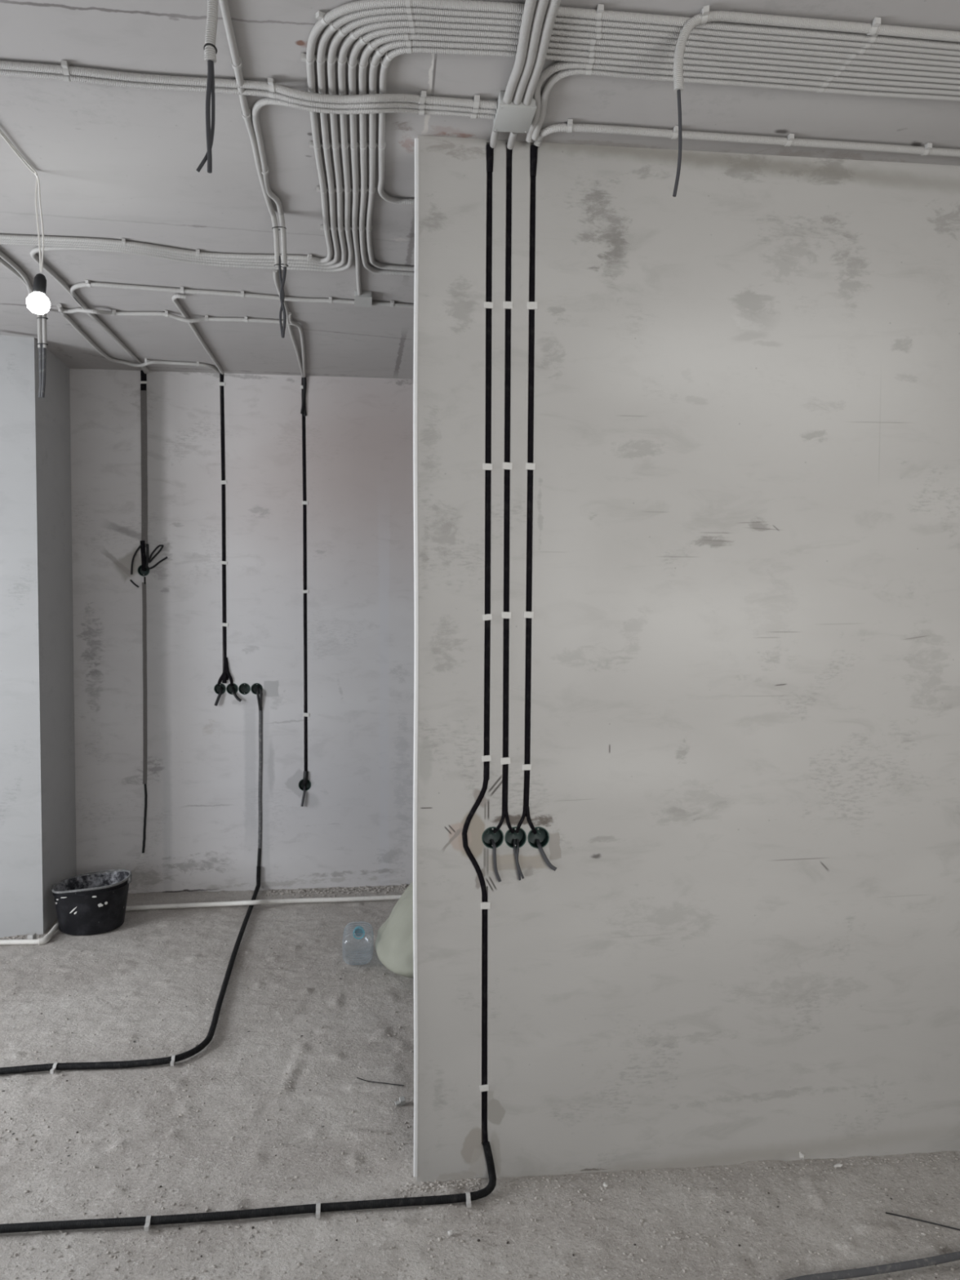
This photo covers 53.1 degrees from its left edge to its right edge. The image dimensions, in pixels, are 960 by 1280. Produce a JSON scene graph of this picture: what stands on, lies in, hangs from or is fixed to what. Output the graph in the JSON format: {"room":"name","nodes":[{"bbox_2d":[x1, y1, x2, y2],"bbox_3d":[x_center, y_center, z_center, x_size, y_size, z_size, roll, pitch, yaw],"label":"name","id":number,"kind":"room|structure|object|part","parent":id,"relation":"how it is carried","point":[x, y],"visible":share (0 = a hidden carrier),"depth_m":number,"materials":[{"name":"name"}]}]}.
{"room":"unfinished apartment interior","nodes":[
{"label":"unfinished apartment interior","id":0,"kind":"room"},
{"bbox_2d":[0,334,76,937],"bbox_3d":[-3.129,0.009,5.016,1.811,3.050,1.506,0,2,0],"label":"wall column","id":1,"kind":"structure","parent":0,"point":[37,803],"depth_m":4.85,"materials":[{"name":"paint"}]},
{"bbox_2d":[69,368,414,893],"bbox_3d":[-0.492,-0.018,5.790,7.500,3.060,0.201,0,2,-7],"label":"wall","id":2,"kind":"structure","parent":0,"point":[353,826],"depth_m":5.58,"materials":[{"name":"paint"}]},
{"bbox_2d":[140,370,146,390],"bbox_3d":[-1.911,-1.475,5.454,0.037,0.113,0.014,0,2,-7],"label":"electrical cable","id":3,"kind":"object","parent":2,"relation":"attached to","point":[143,375],"visible":0.97,"depth_m":5.45,"materials":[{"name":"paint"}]},
{"bbox_2d":[137,564,149,576],"bbox_3d":[-1.930,-0.400,5.521,0.065,0.065,0.046,0,2,-7],"label":"box","id":4,"kind":"object","parent":2,"relation":"attached to","point":[140,571],"visible":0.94,"depth_m":5.54,"materials":[{"name":"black plastic"}]},
{"bbox_2d":[141,783,146,857],"bbox_3d":[-1.943,1.043,5.551,0.038,0.423,0.012,-1,2,-19],"label":"electrical cable","id":5,"kind":"object","parent":2,"relation":"attached to","point":[144,784],"visible":1,"depth_m":5.55,"materials":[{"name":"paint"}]},
{"bbox_2d":[140,390,147,546],"bbox_3d":[-1.916,-0.975,5.477,0.039,0.889,0.003,0,2,-7],"label":"chase","id":6,"kind":"object","parent":2,"relation":"attached to","point":[143,393],"visible":1,"depth_m":5.48,"materials":[{"name":"paint"}]},
{"bbox_2d":[142,582,147,783],"bbox_3d":[-1.931,0.251,5.526,0.033,1.164,0.002,0,2,-6],"label":"chase","id":7,"kind":"object","parent":2,"relation":"attached to","point":[144,585],"visible":1,"depth_m":5.52,"materials":[{"name":"paint"}]},
{"bbox_2d":[129,540,168,587],"bbox_3d":[-1.891,-0.433,5.490,0.223,0.270,0.054,0,2,0],"label":"electrical cable","id":8,"kind":"object","parent":2,"relation":"attached to","point":[145,559],"visible":1,"depth_m":5.48,"materials":[{"name":"black plastic"}]},
{"bbox_2d":[213,683,226,693],"bbox_3d":[-1.513,0.283,5.599,0.067,0.067,0.046,0,2,-7],"label":"box","id":9,"kind":"object","parent":2,"relation":"attached to","point":[216,688],"visible":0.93,"depth_m":5.62,"materials":[{"name":"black plastic"}]},
{"bbox_2d":[214,373,241,706],"bbox_3d":[-1.460,-0.574,5.550,0.155,1.912,0.068,0,2,-7],"label":"electrical cable","id":10,"kind":"object","parent":2,"relation":"attached to","point":[226,674],"visible":0.99,"depth_m":5.55,"materials":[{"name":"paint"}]},
{"bbox_2d":[226,683,238,694],"bbox_3d":[-1.444,0.283,5.608,0.067,0.067,0.046,0,2,-7],"label":"box","id":11,"kind":"object","parent":2,"relation":"attached to","point":[228,688],"visible":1,"depth_m":5.62,"materials":[{"name":"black plastic"}]},
{"bbox_2d":[238,683,250,694],"bbox_3d":[-1.375,0.284,5.616,0.067,0.067,0.046,0,2,-7],"label":"box","id":12,"kind":"object","parent":2,"relation":"attached to","point":[244,688],"visible":1,"depth_m":5.63,"materials":[{"name":"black plastic"}]},
{"bbox_2d":[250,683,262,694],"bbox_3d":[-1.305,0.284,5.624,0.067,0.067,0.046,0,2,-7],"label":"box","id":13,"kind":"object","parent":2,"relation":"attached to","point":[254,686],"visible":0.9,"depth_m":5.64,"materials":[{"name":"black plastic"}]},
{"bbox_2d":[255,685,262,711],"bbox_3d":[-1.292,0.340,5.605,0.031,0.145,0.054,-1,3,-31],"label":"cable loop","id":14,"kind":"object","parent":13,"relation":"hanging from","point":[259,696],"visible":1,"depth_m":5.59,"materials":[{"name":"black plastic"}]},
{"bbox_2d":[257,848,261,866],"bbox_3d":[-1.298,1.316,5.641,0.025,0.189,0.016,-1,3,-34],"label":"electrical cable","id":15,"kind":"object","parent":2,"relation":"attached to","point":[259,849],"visible":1,"depth_m":5.63,"materials":[{"name":"black plastic"}]},
{"bbox_2d":[257,710,262,862],"bbox_3d":[-1.291,0.867,5.627,0.037,0.950,0.012,0,2,-11],"label":"groove","id":16,"kind":"object","parent":2,"relation":"attached to","point":[260,716],"visible":1,"depth_m":5.62,"materials":[{"name":"grey concrete"}]},
{"bbox_2d":[298,778,311,791],"bbox_3d":[-1.035,0.853,5.681,0.073,0.073,0.046,0,2,-7],"label":"box","id":17,"kind":"object","parent":2,"relation":"attached to","point":[300,783],"visible":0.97,"depth_m":5.70,"materials":[{"name":"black plastic"}]},
{"bbox_2d":[300,376,309,806],"bbox_3d":[-1.024,-0.307,5.615,0.049,2.573,0.062,0,2,0],"label":"electrical cable","id":18,"kind":"object","parent":2,"relation":"attached to","point":[303,411],"visible":0.96,"depth_m":5.61,"materials":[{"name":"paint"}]},
{"bbox_2d":[0,884,959,1279],"bbox_3d":[-0.206,1.587,2.817,7.800,0.022,7.900,0,2,0],"label":"floor","id":19,"kind":"structure","parent":0,"point":[310,925],"depth_m":2.94,"materials":[{"name":"grey concrete"}]},
{"bbox_2d":[0,921,58,945],"bbox_3d":[-2.360,1.475,4.913,0.447,0.041,0.462,0,2,0],"label":"pipe","id":20,"kind":"object","parent":19,"relation":"on","point":[32,937],"visible":0.78,"depth_m":4.72,"materials":[{"name":"white plastic"}]},
{"bbox_2d":[51,869,131,935],"bbox_3d":[-2.020,1.357,5.003,0.404,0.265,0.366,0,2,0],"label":"bucket","id":21,"kind":"object","parent":19,"relation":"on","point":[94,903],"visible":1,"depth_m":4.88,"materials":[{"name":"black plastic"}]},
{"bbox_3d":[-2.020,1.261,5.090,0.391,0.063,0.184,0,2,0],"label":"wire handle","id":22,"kind":"part","parent":21,"relation":"part of","materials":[{"name":"grey metal"}]},
{"bbox_2d":[0,866,263,1075],"bbox_3d":[-1.454,1.443,4.521,0.845,0.142,2.255,0,2,0],"label":"pipe","id":23,"kind":"object","parent":19,"relation":"on","point":[52,1068],"visible":0.98,"depth_m":3.51,"materials":[{"name":"black plastic"}]},
{"bbox_2d":[0,1141,496,1233],"bbox_3d":[-0.674,1.534,2.637,1.477,0.114,0.131,0,2,-10],"label":"pipe","id":24,"kind":"object","parent":19,"relation":"on","point":[148,1220],"visible":1,"depth_m":2.64,"materials":[{"name":"black plastic"}]},
{"bbox_2d":[125,894,401,911],"bbox_3d":[-1.291,1.454,5.307,2.248,0.053,0.112,0,2,-9],"label":"pipe","id":25,"kind":"object","parent":19,"relation":"on","point":[394,896],"visible":0.69,"depth_m":5.31,"materials":[{"name":"white plastic"}]},
{"bbox_2d":[342,921,373,963],"bbox_3d":[-0.582,1.435,4.584,0.144,0.146,0.309,0,2,-6],"label":"plastic bottle","id":26,"kind":"object","parent":19,"relation":"on","point":[358,931],"visible":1,"depth_m":4.63,"materials":[{"name":"clear plastic"}]},
{"bbox_2d":[356,1077,404,1085],"bbox_3d":[-0.351,1.555,3.378,0.176,0.012,0.006,1,2,14],"label":"wire offcut","id":27,"kind":"object","parent":19,"relation":"on","point":[357,1077],"visible":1,"depth_m":3.38,"materials":[{"name":"black plastic"}]},
{"bbox_2d":[375,881,413,978],"bbox_3d":[-0.187,1.263,4.501,0.596,0.507,0.671,0,2,-13],"label":"sack","id":28,"kind":"object","parent":19,"relation":"on","point":[394,940],"visible":0.2,"depth_m":4.33,"materials":[{"name":"white plastic"}]},
{"bbox_2d":[395,1096,405,1106],"bbox_3d":[-0.270,1.559,3.245,0.037,0.021,0.025,-1,3,-24],"label":"clip","id":29,"kind":"object","parent":19,"relation":"on","point":[402,1100],"visible":1,"depth_m":3.24,"materials":[{"name":"grey plastic"}]},
{"bbox_2d":[447,1229,453,1235],"bbox_3d":[-0.079,1.592,2.577,0.016,0.012,0.014,0,2,-15],"label":"chip","id":30,"kind":"object","parent":19,"relation":"on","point":[450,1232],"visible":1,"depth_m":2.57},
{"bbox_2d":[4,920,947,1278],"bbox_3d":[-0.562,1.565,3.364,2.055,0.016,3.687,-2,3,-42],"label":"crumbs","id":31,"kind":"object","parent":19,"relation":"on","point":[160,1186],"visible":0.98,"depth_m":2.71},
{"bbox_2d":[0,884,959,1279],"bbox_3d":[-0.644,1.542,3.867,2.593,0.025,4.516,-1,3,-36],"label":"rubble","id":32,"kind":"object","parent":19,"relation":"on","point":[424,1186],"visible":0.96,"depth_m":2.80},
{"bbox_2d":[799,1151,804,1159],"bbox_3d":[0.981,1.577,2.938,0.015,0.026,0.028,-2,3,-43],"label":"chip","id":33,"kind":"object","parent":19,"relation":"on","point":[802,1155],"visible":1,"depth_m":2.93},
{"bbox_2d":[833,1163,842,1167],"bbox_3d":[1.080,1.585,2.894,0.026,0.013,0.011,1,2,16],"label":"chip","id":34,"kind":"object","parent":19,"relation":"on","point":[838,1165],"visible":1,"depth_m":2.89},
{"bbox_2d":[785,1250,959,1279],"bbox_3d":[1.079,1.595,2.453,0.766,0.018,0.036,0,2,-14],"label":"pipe","id":35,"kind":"object","parent":19,"relation":"on","point":[953,1256],"visible":1,"depth_m":2.43,"materials":[{"name":"black plastic"}]},
{"bbox_2d":[884,1212,959,1231],"bbox_3d":[1.219,1.588,2.624,0.207,0.018,0.019,1,2,17],"label":"wire offcut","id":36,"kind":"object","parent":19,"relation":"on","point":[900,1215],"visible":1,"depth_m":2.63,"materials":[{"name":"black plastic"}]},
{"bbox_2d":[0,0,959,378],"bbox_3d":[-0.195,-1.510,2.641,7.800,0.200,7.600,0,2,0],"label":"ceiling","id":37,"kind":"structure","parent":0,"point":[108,162],"depth_m":2.74,"materials":[{"name":"concrete"}]},
{"bbox_2d":[0,250,48,398],"bbox_3d":[-1.854,-1.267,3.832,0.089,0.402,0.975,0,2,-10],"label":"electrical cable","id":38,"kind":"object","parent":37,"relation":"hanging from","point":[42,344],"visible":0.8,"depth_m":4.28,"materials":[{"name":"white plastic"}]},
{"bbox_2d":[0,129,49,314],"bbox_3d":[-1.348,-1.201,2.742,0.067,0.425,0.429,0,2,0],"label":"bulb","id":39,"kind":"object","parent":37,"relation":"hanging from","point":[37,302],"visible":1,"depth_m":2.91,"materials":[{"name":"white glass"}]},
{"bbox_3d":[-1.349,-1.029,2.930,0.067,0.065,0.067,0,2,0],"label":"bulb","id":40,"kind":"part","parent":39,"relation":"part of","materials":[{"name":"white glass"}]},
{"bbox_2d":[32,273,46,294],"bbox_3d":[-1.343,-1.086,2.928,0.040,0.060,0.037,0,2,0],"label":"socket","id":41,"kind":"object","parent":39,"relation":"attached to","point":[39,287],"depth_m":2.91,"materials":[{"name":"black plastic"}]},
{"bbox_2d":[57,303,219,373],"bbox_3d":[-1.850,-1.487,4.883,0.436,0.042,1.280,1,2,18],"label":"conduit","id":42,"kind":"object","parent":37,"relation":"attached to","point":[147,362],"visible":0.99,"depth_m":5.18,"materials":[{"name":"white plastic"}]},
{"bbox_2d":[57,307,293,325],"bbox_3d":[-1.369,-1.464,4.344,1.028,0.041,0.106,0,2,-11],"label":"conduit","id":43,"kind":"object","parent":37,"relation":"attached to","point":[113,312],"visible":0.98,"depth_m":4.34,"materials":[{"name":"white plastic"}]},
{"bbox_2d":[171,293,223,374],"bbox_3d":[-1.384,-1.489,4.758,0.066,0.018,1.398,0,2,-8],"label":"conduit","id":44,"kind":"object","parent":37,"relation":"attached to","point":[175,296],"visible":0.94,"depth_m":4.55,"materials":[{"name":"white plastic"}]},
{"bbox_2d":[195,0,217,173],"bbox_3d":[-0.518,-1.129,1.781,0.051,0.485,0.110,0,2,0],"label":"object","id":45,"kind":"object","parent":37,"relation":"hanging from","point":[210,49],"visible":1,"depth_m":1.81,"materials":[{"name":"white plastic"}]},
{"bbox_2d":[70,280,354,373],"bbox_3d":[-1.519,-1.477,4.450,1.860,0.023,0.938,2,3,43],"label":"conduit","id":46,"kind":"object","parent":37,"relation":"attached to","point":[87,283],"visible":0.93,"depth_m":4.03,"materials":[{"name":"white plastic"}]},
{"bbox_2d":[0,69,495,114],"bbox_3d":[-0.620,-1.380,2.417,1.336,0.047,0.055,0,2,-8],"label":"conduit","id":47,"kind":"object","parent":37,"relation":"attached to","point":[77,78],"visible":0.73,"depth_m":2.42,"materials":[{"name":"white plastic"}]},
{"bbox_2d":[0,60,497,109],"bbox_3d":[-0.610,-1.378,2.386,1.325,0.047,0.056,0,2,-8],"label":"conduit","id":48,"kind":"object","parent":37,"relation":"attached to","point":[64,68],"visible":0.97,"depth_m":2.39,"materials":[{"name":"white plastic"}]},
{"bbox_2d":[272,269,303,377],"bbox_3d":[-0.911,-1.482,4.639,0.028,0.016,1.783,0,2,-7],"label":"conduit","id":49,"kind":"object","parent":37,"relation":"attached to","point":[275,271],"visible":0.85,"depth_m":4.50,"materials":[{"name":"white plastic"}]},
{"bbox_2d":[288,311,306,377],"bbox_3d":[-0.918,-1.492,4.925,0.055,0.022,1.213,0,2,-7],"label":"conduit","id":50,"kind":"object","parent":37,"relation":"attached to","point":[294,323],"visible":1,"depth_m":4.75,"materials":[{"name":"white plastic"}]},
{"bbox_2d":[218,0,493,337],"bbox_3d":[-0.307,-1.198,2.616,0.662,0.425,1.324,0,2,-8],"label":"conduit","id":51,"kind":"object","parent":37,"relation":"hanging from","point":[255,136],"visible":0.94,"depth_m":2.54,"materials":[{"name":"white plastic"}]},
{"bbox_2d":[354,290,372,306],"bbox_3d":[-0.499,-1.456,4.096,0.073,0.028,0.133,0,2,-8],"label":"junction box","id":52,"kind":"object","parent":37,"relation":"attached to","point":[365,300],"visible":1,"depth_m":4.06,"materials":[{"name":"grey plastic"}]},
{"bbox_3d":[-0.499,-1.444,4.097,0.073,0.003,0.133,0,2,-8],"label":"lid","id":53,"kind":"part","parent":52,"relation":"part of","materials":[{"name":"grey plastic"}]},
{"bbox_2d":[372,300,413,308],"bbox_3d":[-0.198,-1.463,4.218,0.551,0.023,0.038,0,2,-13],"label":"conduit","id":54,"kind":"object","parent":37,"relation":"attached to","point":[392,304],"visible":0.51,"depth_m":4.17,"materials":[{"name":"white plastic"}]},
{"bbox_2d":[0,0,959,263],"bbox_3d":[-0.340,-1.405,2.783,3.166,0.022,1.075,2,3,38],"label":"conduit","id":55,"kind":"object","parent":37,"relation":"attached to","point":[324,19],"visible":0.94,"depth_m":2.17,"materials":[{"name":"white plastic"}]},
{"bbox_2d":[0,6,959,266],"bbox_3d":[-0.331,-1.406,2.817,3.183,0.022,1.068,2,3,38],"label":"conduit","id":56,"kind":"object","parent":37,"relation":"attached to","point":[320,57],"visible":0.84,"depth_m":2.20,"materials":[{"name":"white plastic"}]},
{"bbox_2d":[0,13,959,269],"bbox_3d":[-0.324,-1.408,2.850,3.199,0.022,1.074,2,3,38],"label":"conduit","id":57,"kind":"object","parent":37,"relation":"attached to","point":[331,58],"visible":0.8,"depth_m":2.22,"materials":[{"name":"white plastic"}]},
{"bbox_2d":[489,131,499,147],"bbox_3d":[0.041,-1.391,2.651,0.020,0.023,0.091,0,2,-5],"label":"stub","id":58,"kind":"object","parent":37,"relation":"attached to","point":[494,137],"visible":0.77,"depth_m":2.66,"materials":[{"name":"white plastic"}]},
{"bbox_2d":[30,20,959,373],"bbox_3d":[-0.729,-1.434,3.452,4.465,0.022,1.200,3,3,45],"label":"conduit","id":59,"kind":"object","parent":37,"relation":"attached to","point":[354,34],"visible":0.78,"depth_m":2.26,"materials":[{"name":"white plastic"}]},
{"bbox_2d":[506,132,517,149],"bbox_3d":[0.090,-1.389,2.658,0.020,0.024,0.088,0,2,-6],"label":"stub","id":60,"kind":"object","parent":37,"relation":"attached to","point":[510,144],"visible":0.82,"depth_m":2.66,"materials":[{"name":"white plastic"}]},
{"bbox_2d":[492,90,536,133],"bbox_3d":[0.089,-1.383,2.517,0.097,0.041,0.134,0,2,-7],"label":"junction box","id":61,"kind":"object","parent":37,"relation":"attached to","point":[511,117],"visible":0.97,"depth_m":2.50,"materials":[{"name":"grey plastic"}]},
{"bbox_3d":[0.089,-1.367,2.518,0.097,0.007,0.134,0,2,-7],"label":"lid","id":62,"kind":"part","parent":61,"relation":"part of","materials":[{"name":"grey plastic"}]},
{"bbox_2d":[502,0,537,104],"bbox_3d":[0.099,-1.360,2.161,0.031,0.037,0.643,0,2,-5],"label":"conduit","id":63,"kind":"object","parent":37,"relation":"attached to","point":[530,5],"visible":0.99,"depth_m":2.19,"materials":[{"name":"white plastic"}]},
{"bbox_2d":[512,0,548,105],"bbox_3d":[0.123,-1.360,2.163,0.030,0.037,0.647,0,2,-6],"label":"conduit","id":64,"kind":"object","parent":37,"relation":"attached to","point":[541,6],"visible":0.97,"depth_m":2.19,"materials":[{"name":"white plastic"}]},
{"bbox_2d":[522,0,560,105],"bbox_3d":[0.146,-1.360,2.165,0.028,0.037,0.653,0,2,-6],"label":"conduit","id":65,"kind":"object","parent":37,"relation":"attached to","point":[553,5],"visible":0.98,"depth_m":2.19,"materials":[{"name":"white plastic"}]},
{"bbox_2d":[346,26,959,295],"bbox_3d":[-0.029,-1.404,2.795,2.533,0.022,1.198,2,3,44],"label":"conduit","id":66,"kind":"object","parent":37,"relation":"attached to","point":[352,61],"visible":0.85,"depth_m":2.25,"materials":[{"name":"white plastic"}]},
{"bbox_2d":[357,33,959,275],"bbox_3d":[0.409,-1.414,3.059,1.586,0.022,1.636,0,2,-7],"label":"conduit","id":67,"kind":"object","parent":37,"relation":"attached to","point":[362,61],"visible":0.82,"depth_m":2.28,"materials":[{"name":"white plastic"}]},
{"bbox_2d":[365,40,959,271],"bbox_3d":[0.434,-1.413,3.047,1.578,0.022,1.555,0,2,-7],"label":"conduit","id":68,"kind":"object","parent":37,"relation":"attached to","point":[374,60],"visible":0.8,"depth_m":2.31,"materials":[{"name":"white plastic"}]},
{"bbox_2d":[377,46,959,204],"bbox_3d":[0.504,-1.398,2.683,1.651,0.022,0.906,0,2,0],"label":"conduit","id":69,"kind":"object","parent":37,"relation":"attached to","point":[385,61],"visible":0.73,"depth_m":2.32,"materials":[{"name":"white plastic"}]},
{"bbox_2d":[525,61,959,142],"bbox_3d":[0.736,-1.385,2.480,1.218,0.030,0.374,0,2,0],"label":"conduit","id":70,"kind":"object","parent":37,"relation":"attached to","point":[561,65],"visible":0.8,"depth_m":2.36,"materials":[{"name":"white plastic"}]},
{"bbox_2d":[531,68,959,140],"bbox_3d":[0.751,-1.383,2.484,1.219,0.033,0.328,0,2,0],"label":"conduit","id":71,"kind":"object","parent":37,"relation":"attached to","point":[561,74],"visible":0.77,"depth_m":2.39,"materials":[{"name":"white plastic"}]},
{"bbox_2d":[533,119,959,157],"bbox_3d":[0.877,-1.399,2.686,1.450,0.034,0.136,0,2,-3],"label":"conduit","id":72,"kind":"object","parent":37,"relation":"attached to","point":[569,127],"visible":0.99,"depth_m":2.67,"materials":[{"name":"white plastic"}]},
{"bbox_2d":[672,4,959,196],"bbox_3d":[0.818,-1.181,2.154,0.795,0.412,0.043,0,2,-7],"label":"conduit","id":73,"kind":"object","parent":37,"relation":"attached to","point":[874,27],"visible":1,"depth_m":2.12,"materials":[{"name":"white plastic"}]},
{"bbox_2d":[416,135,959,1182],"bbox_3d":[1.380,0.108,2.977,3.150,3.050,0.121,0,2,-6],"label":"wall partition","id":74,"kind":"structure","parent":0,"point":[741,944],"depth_m":2.83,"materials":[{"name":"paint"}]},
{"bbox_2d":[413,137,418,1177],"bbox_3d":[-0.183,0.081,2.772,0.016,2.970,0.064,0,2,0],"label":"wall edge","id":75,"kind":"structure","parent":74,"relation":"attached to","point":[416,140],"depth_m":2.74,"materials":[{"name":"grey concrete"}]},
{"bbox_2d":[462,144,493,1142],"bbox_3d":[-0.007,0.048,2.763,0.085,2.886,0.027,0,2,0],"label":"electrical cable","id":76,"kind":"object","parent":74,"relation":"attached to","point":[485,905],"visible":1,"depth_m":2.77,"materials":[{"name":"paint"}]},
{"bbox_2d":[481,826,503,848],"bbox_3d":[0.035,0.573,2.811,0.065,0.065,0.046,0,2,-6],"label":"box","id":77,"kind":"object","parent":74,"relation":"attached to","point":[488,834],"visible":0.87,"depth_m":2.83,"materials":[{"name":"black plastic"}]},
{"bbox_2d":[490,148,524,882],"bbox_3d":[0.083,-0.346,2.763,0.098,2.094,0.058,0,2,0],"label":"electrical cable","id":78,"kind":"object","parent":74,"relation":"attached to","point":[507,466],"visible":1,"depth_m":2.76,"materials":[{"name":"plastic"}]},
{"bbox_2d":[504,826,526,848],"bbox_3d":[0.102,0.575,2.818,0.065,0.065,0.046,0,2,-6],"label":"box","id":79,"kind":"object","parent":74,"relation":"attached to","point":[521,835],"visible":0.8,"depth_m":2.83,"materials":[{"name":"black plastic"}]},
{"bbox_2d":[515,145,556,871],"bbox_3d":[0.167,-0.364,2.768,0.121,2.068,0.059,0,2,0],"label":"electrical cable","id":80,"kind":"object","parent":74,"relation":"attached to","point":[531,305],"visible":1,"depth_m":2.76,"materials":[{"name":"plastic"}]},
{"bbox_2d":[527,826,549,848],"bbox_3d":[0.168,0.576,2.825,0.065,0.065,0.046,0,2,-6],"label":"box","id":81,"kind":"object","parent":74,"relation":"attached to","point":[542,834],"visible":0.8,"depth_m":2.84,"materials":[{"name":"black plastic"}]}
]}

